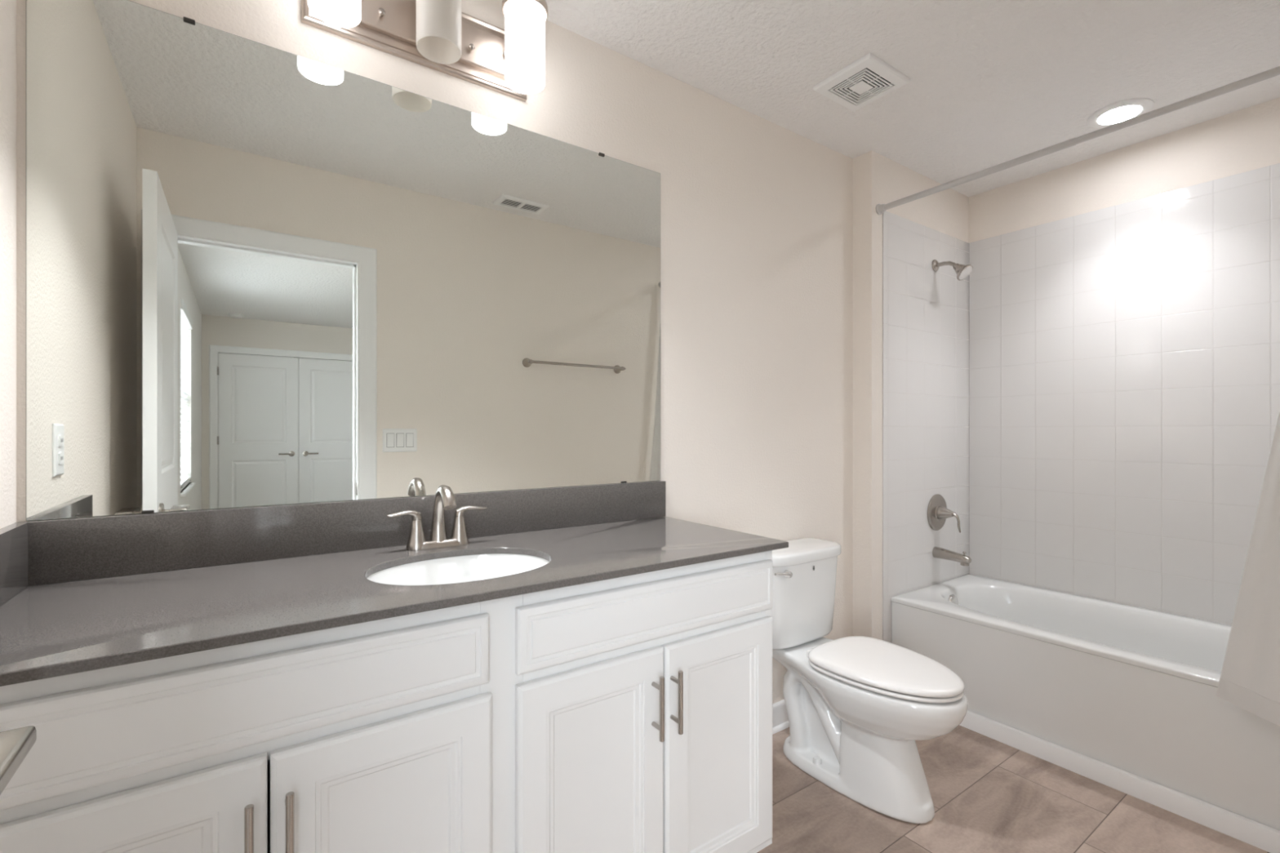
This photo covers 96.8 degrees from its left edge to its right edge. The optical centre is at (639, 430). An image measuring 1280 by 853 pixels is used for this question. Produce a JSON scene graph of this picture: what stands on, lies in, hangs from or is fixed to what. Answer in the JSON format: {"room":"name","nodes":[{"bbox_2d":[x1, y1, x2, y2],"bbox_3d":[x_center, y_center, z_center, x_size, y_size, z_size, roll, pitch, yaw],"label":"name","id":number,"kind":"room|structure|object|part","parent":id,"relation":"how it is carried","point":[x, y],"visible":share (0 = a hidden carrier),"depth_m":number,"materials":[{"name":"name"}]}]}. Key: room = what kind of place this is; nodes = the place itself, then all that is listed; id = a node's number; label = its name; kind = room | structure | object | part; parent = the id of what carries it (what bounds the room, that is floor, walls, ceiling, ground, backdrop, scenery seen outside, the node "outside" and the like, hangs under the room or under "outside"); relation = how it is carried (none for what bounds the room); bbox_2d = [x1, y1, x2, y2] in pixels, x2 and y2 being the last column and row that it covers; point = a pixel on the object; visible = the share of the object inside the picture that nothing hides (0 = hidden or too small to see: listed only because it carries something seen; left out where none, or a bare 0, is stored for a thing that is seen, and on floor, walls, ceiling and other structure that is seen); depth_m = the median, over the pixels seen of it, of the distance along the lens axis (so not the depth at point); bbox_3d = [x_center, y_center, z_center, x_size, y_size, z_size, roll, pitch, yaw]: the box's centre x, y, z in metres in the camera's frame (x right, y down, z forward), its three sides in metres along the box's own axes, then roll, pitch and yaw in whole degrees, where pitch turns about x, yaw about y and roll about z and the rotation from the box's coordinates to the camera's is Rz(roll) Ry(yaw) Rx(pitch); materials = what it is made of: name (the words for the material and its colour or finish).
{"room":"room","nodes":[
{"label":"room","id":0,"kind":"room"},
{"bbox_2d":[0,0,16,528],"bbox_3d":[-0.757,-0.017,0.383,0.100,2.438,1.632,0,0,-35],"label":"wall","id":1,"kind":"structure","parent":0,"point":[7,7],"depth_m":1.04,"materials":[{"name":"white paint"}]},
{"bbox_2d":[16,0,852,703],"bbox_3d":[-0.178,-0.017,1.846,2.728,2.438,0.100,0,0,-35],"label":"wall","id":2,"kind":"structure","parent":0,"point":[756,213],"depth_m":2.12,"materials":[{"name":"white paint"}]},
{"bbox_2d":[14,480,666,586],"bbox_3d":[-0.547,0.234,1.513,1.540,0.121,0.020,0,0,-35],"label":"backsplash","id":3,"kind":"structure","parent":2,"relation":"attached to","point":[81,548],"depth_m":1.31,"materials":[{"name":"stone"}]},
{"bbox_2d":[26,0,660,520],"bbox_3d":[-0.550,-0.357,1.519,1.517,1.059,0.007,0,0,-35],"label":"wall mirror","id":4,"kind":"object","parent":2,"relation":"attached to","point":[257,274],"visible":1,"depth_m":1.34,"materials":[{"name":"grey mirror"}]},
{"bbox_2d":[301,0,547,102],"bbox_3d":[-0.516,-1.070,1.427,0.574,0.276,0.198,0,0,-35],"label":"vanity light","id":5,"kind":"object","parent":2,"relation":"attached to","point":[433,34],"visible":1,"depth_m":1.47,"materials":[{"name":"silver metal"}]},
{"bbox_3d":[-0.679,-1.032,1.265,0.105,0.200,0.105,0,0,-35],"label":"lamp shade","id":6,"kind":"part","parent":5,"relation":"part of","materials":[{"name":"white glass"}]},
{"bbox_3d":[-0.558,-1.055,1.491,0.495,0.105,0.015,0,0,-35],"label":"raised panel","id":7,"kind":"part","parent":5,"relation":"part of","materials":[{"name":"silver metal"}]},
{"bbox_3d":[-0.493,-1.032,1.395,0.105,0.200,0.105,0,0,-35],"label":"lamp shade","id":8,"kind":"part","parent":5,"relation":"part of","materials":[{"name":"white glass"}]},
{"bbox_3d":[-0.308,-1.032,1.525,0.105,0.200,0.105,0,0,-35],"label":"lamp shade","id":9,"kind":"part","parent":5,"relation":"part of","materials":[{"name":"white glass"}]},
{"bbox_2d":[772,699,789,734],"bbox_3d":[0.516,1.150,2.256,1.120,0.104,0.024,0,0,-35],"label":"baseboard","id":10,"kind":"structure","parent":2,"relation":"attached to","point":[780,722],"depth_m":2.29,"materials":[{"name":"white paint"}]},
{"bbox_2d":[852,151,968,639],"bbox_3d":[1.325,-0.017,2.840,0.876,2.438,0.196,0,0,-35],"label":"wall","id":11,"kind":"structure","parent":0,"point":[877,179],"depth_m":2.55,"materials":[{"name":"white paint"}]},
{"bbox_2d":[882,211,968,643],"bbox_3d":[1.417,0.106,2.781,0.795,2.192,0.006,0,0,-35],"label":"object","id":12,"kind":"structure","parent":11,"relation":"attached to","point":[926,311],"depth_m":2.74,"materials":[{"name":"tile"}]},
{"bbox_2d":[927,493,960,532],"bbox_3d":[1.499,0.405,2.768,0.180,0.180,0.110,0,0,-35],"label":"shower valve","id":13,"kind":"object","parent":11,"relation":"attached to","point":[938,512],"visible":1,"depth_m":2.77,"materials":[{"name":"silver metal"}]},
{"bbox_3d":[1.519,0.441,2.746,0.054,0.099,0.027,0,0,43],"label":"lever","id":14,"kind":"part","parent":13,"relation":"part of","materials":[{"name":"silver metal"}]},
{"bbox_2d":[932,546,971,566],"bbox_3d":[1.502,0.605,2.735,0.051,0.066,0.167,0,0,-35],"label":"tub spout","id":15,"kind":"object","parent":11,"relation":"attached to","point":[938,553],"visible":1,"depth_m":2.72,"materials":[{"name":"silver metal"}]},
{"bbox_2d":[931,259,973,280],"bbox_3d":[1.504,-0.779,2.733,0.083,0.127,0.172,0,0,-35],"label":"shower","id":16,"kind":"object","parent":11,"relation":"attached to","point":[962,271],"visible":1,"depth_m":2.70,"materials":[{"name":"silver metal"}]},
{"bbox_3d":[1.489,-0.798,2.754,0.019,0.048,0.105,0,0,-35],"label":"arm","id":17,"kind":"part","parent":16,"relation":"part of","materials":[{"name":"silver metal"}]},
{"bbox_2d":[875,66,1279,215],"bbox_3d":[1.473,-0.986,1.957,0.048,0.048,1.420,0,0,-35],"label":"shower rod","id":18,"kind":"object","parent":11,"relation":"attached to","point":[880,208],"visible":1,"depth_m":1.90,"materials":[{"name":"white metal"}]},
{"bbox_2d":[1216,411,1279,725],"bbox_3d":[1.715,-0.099,1.484,0.194,1.802,0.332,0,0,-35],"label":"shower curtain","id":19,"kind":"object","parent":18,"relation":"hanging from","point":[1250,677],"visible":1,"depth_m":1.58,"materials":[{"name":"white fabric"}]},
{"bbox_2d":[545,0,1279,197],"bbox_3d":[0.690,-1.286,1.458,3.704,0.100,1.732,0,0,-35],"label":"ceiling","id":20,"kind":"structure","parent":0,"point":[993,82],"depth_m":1.89,"materials":[{"name":"white paint"}]},
{"bbox_2d":[813,53,910,111],"bbox_3d":[0.786,-1.226,2.020,0.240,0.019,0.226,0,0,-35],"label":"ceiling vent","id":21,"kind":"object","parent":20,"relation":"in","point":[868,79],"visible":1,"depth_m":2.00,"materials":[{"name":"white plastic"}]},
{"bbox_2d":[1086,97,1154,128],"bbox_3d":[1.866,-1.230,2.213,0.200,0.010,0.200,0,0,-35],"label":"recessed light","id":22,"kind":"object","parent":20,"relation":"in","point":[1118,112],"visible":0.91,"depth_m":2.20,"materials":[{"name":"white plastic"}]},
{"bbox_2d":[756,724,1270,852],"bbox_3d":[0.690,1.252,1.458,3.704,0.100,1.732,0,0,-35],"label":"floor","id":23,"kind":"structure","parent":0,"point":[988,795],"depth_m":1.77,"materials":[{"name":"tile"}]},
{"bbox_2d":[0,550,772,852],"bbox_3d":[-0.399,0.757,1.270,1.502,0.890,0.584,0,0,-35],"label":"vanity cabinet","id":24,"kind":"object","parent":23,"relation":"on","point":[633,713],"visible":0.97,"depth_m":1.01,"materials":[{"name":"white paint"}]},
{"bbox_3d":[-0.703,0.778,0.757,0.346,0.578,0.018,0,0,-35],"label":"door","id":25,"kind":"part","parent":24,"relation":"part of","materials":[{"name":"white paint"}]},
{"bbox_3d":[-0.563,0.403,0.856,0.689,0.127,0.018,0,0,-35],"label":"drawer","id":26,"kind":"part","parent":24,"relation":"part of","materials":[{"name":"white paint"}]},
{"bbox_3d":[-0.565,0.604,0.821,0.011,0.138,0.038,0,0,-35],"label":"handle","id":27,"kind":"part","parent":24,"relation":"part of","materials":[{"name":"silver metal"}]},
{"bbox_3d":[-0.524,0.604,0.849,0.011,0.138,0.038,0,0,-35],"label":"handle","id":28,"kind":"part","parent":24,"relation":"part of","materials":[{"name":"silver metal"}]},
{"bbox_3d":[-0.417,0.778,0.958,0.345,0.578,0.018,0,0,-35],"label":"door","id":29,"kind":"part","parent":24,"relation":"part of","materials":[{"name":"white paint"}]},
{"bbox_2d":[0,480,788,686],"bbox_3d":[-0.394,0.242,1.295,1.540,0.137,0.553,0,0,-35],"label":"countertop","id":30,"kind":"structure","parent":24,"relation":"on","point":[81,594],"depth_m":1.16,"materials":[{"name":"stone"}]},
{"bbox_2d":[386,484,487,551],"bbox_3d":[-0.488,0.214,1.411,0.248,0.160,0.138,0,0,-35],"label":"faucet","id":31,"kind":"object","parent":30,"relation":"on","point":[444,499],"visible":1,"depth_m":1.42,"materials":[{"name":"silver metal"}]},
{"bbox_3d":[-0.579,0.210,1.397,0.084,0.027,0.027,0,0,-35],"label":"lever","id":32,"kind":"part","parent":31,"relation":"part of","materials":[{"name":"silver metal"}]},
{"bbox_3d":[-0.555,0.258,1.415,0.051,0.073,0.051,0,0,-35],"label":"handle","id":33,"kind":"part","parent":31,"relation":"part of","materials":[{"name":"silver metal"}]},
{"bbox_3d":[-0.512,0.285,1.445,0.152,0.018,0.054,0,0,-35],"label":"plate","id":34,"kind":"part","parent":31,"relation":"part of","materials":[{"name":"silver metal"}]},
{"bbox_3d":[-0.487,0.209,1.409,0.044,0.149,0.134,0,0,-35],"label":"spout","id":35,"kind":"part","parent":31,"relation":"part of","materials":[{"name":"silver metal"}]},
{"bbox_3d":[-0.469,0.258,1.475,0.051,0.073,0.051,0,0,-35],"label":"handle","id":36,"kind":"part","parent":31,"relation":"part of","materials":[{"name":"silver metal"}]},
{"bbox_3d":[-0.445,0.210,1.492,0.084,0.027,0.027,0,0,-35],"label":"lever","id":37,"kind":"part","parent":31,"relation":"part of","materials":[{"name":"silver metal"}]},
{"bbox_2d":[366,554,549,585],"bbox_3d":[-0.391,0.385,1.257,0.433,0.149,0.341,0,0,-35],"label":"sink","id":38,"kind":"object","parent":30,"relation":"in","point":[460,569],"visible":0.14,"depth_m":1.40,"materials":[{"name":"white ceramic"}]},
{"bbox_3d":[-0.092,0.778,1.186,0.350,0.578,0.018,0,0,-35],"label":"door","id":39,"kind":"part","parent":24,"relation":"part of","materials":[{"name":"white paint"}]},
{"bbox_3d":[0.055,0.403,1.289,0.708,0.127,0.018,0,0,-35],"label":"drawer","id":40,"kind":"part","parent":24,"relation":"part of","materials":[{"name":"white paint"}]},
{"bbox_3d":[0.040,0.604,1.244,0.011,0.138,0.038,0,0,-35],"label":"handle","id":41,"kind":"part","parent":24,"relation":"part of","materials":[{"name":"silver metal"}]},
{"bbox_3d":[0.083,0.604,1.274,0.011,0.138,0.038,0,0,-35],"label":"handle","id":42,"kind":"part","parent":24,"relation":"part of","materials":[{"name":"silver metal"}]},
{"bbox_3d":[0.200,0.778,1.390,0.354,0.578,0.018,0,0,-35],"label":"door","id":43,"kind":"part","parent":24,"relation":"part of","materials":[{"name":"white paint"}]},
{"bbox_2d":[772,537,968,823],"bbox_3d":[0.737,0.821,1.963,0.444,0.760,0.733,0,0,-35],"label":"toilet","id":44,"kind":"object","parent":23,"relation":"on","point":[857,707],"visible":0.98,"depth_m":1.86,"materials":[{"name":"white ceramic"}]},
{"bbox_3d":[0.501,0.509,1.996,0.097,0.033,0.032,0,0,-35],"label":"flush lever","id":45,"kind":"part","parent":44,"relation":"part of","materials":[{"name":"silver metal"}]},
{"bbox_3d":[0.588,0.643,2.181,0.416,0.314,0.182,0,0,-35],"label":"tank","id":46,"kind":"part","parent":44,"relation":"part of","materials":[{"name":"white ceramic"}]},
{"bbox_3d":[0.588,0.463,2.181,0.438,0.044,0.206,0,0,-35],"label":"tank lid","id":47,"kind":"part","parent":44,"relation":"part of","materials":[{"name":"white ceramic"}]},
{"bbox_3d":[0.749,1.001,1.951,0.358,0.400,0.698,0,0,-35],"label":"bowl","id":48,"kind":"part","parent":44,"relation":"part of","materials":[{"name":"white ceramic"}]},
{"bbox_3d":[0.810,0.789,1.863,0.356,0.012,0.461,0,0,-35],"label":"seat","id":49,"kind":"part","parent":44,"relation":"part of","materials":[{"name":"white plastic"}]},
{"bbox_3d":[0.810,0.767,1.863,0.359,0.021,0.464,0,0,-35],"label":"lid","id":50,"kind":"part","parent":44,"relation":"part of","materials":[{"name":"white plastic"}]},
{"bbox_2d":[891,574,1279,830],"bbox_3d":[1.842,0.978,2.215,0.731,0.445,1.405,0,0,-35],"label":"bathtub","id":51,"kind":"object","parent":23,"relation":"on","point":[1133,690],"visible":0.94,"depth_m":2.05,"materials":[{"name":"white ceramic"}]},
{"bbox_2d":[891,574,1231,687],"bbox_3d":[1.842,0.944,2.215,0.731,0.376,1.405,0,0,-35],"label":"basin","id":52,"kind":"object","parent":51,"relation":"in","point":[991,633],"depth_m":2.30,"materials":[{"name":"white ceramic"}]},
{"bbox_2d":[960,710,1279,852],"bbox_3d":[1.536,1.169,2.001,0.016,0.066,1.408,0,0,-35],"label":"baseboard","id":53,"kind":"structure","parent":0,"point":[1257,834],"depth_m":1.86,"materials":[{"name":"white paint"}]},
{"bbox_2d":[968,97,1279,243],"bbox_3d":[2.166,-0.017,2.491,0.100,2.438,1.732,0,0,-35],"label":"wall","id":54,"kind":"structure","parent":0,"point":[1247,139],"depth_m":2.44,"materials":[{"name":"white paint"}]},
{"bbox_2d":[968,163,1279,625],"bbox_3d":[2.147,0.106,2.426,0.006,2.192,1.415,0,0,-35],"label":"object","id":55,"kind":"structure","parent":54,"relation":"attached to","point":[1124,358],"depth_m":2.46,"materials":[{"name":"tile"}]},
{"bbox_3d":[1.154,-0.017,0.795,3.504,2.438,0.115,0,0,-35],"label":"wall","id":56,"kind":"structure","parent":0,"visible":0},
{"bbox_2d":[0,725,36,795],"bbox_3d":[-0.429,0.185,0.200,0.179,2.010,0.718,0,0,-35],"label":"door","id":57,"kind":"structure","parent":56,"relation":"in","point":[15,744],"depth_m":0.47,"materials":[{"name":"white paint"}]}
]}

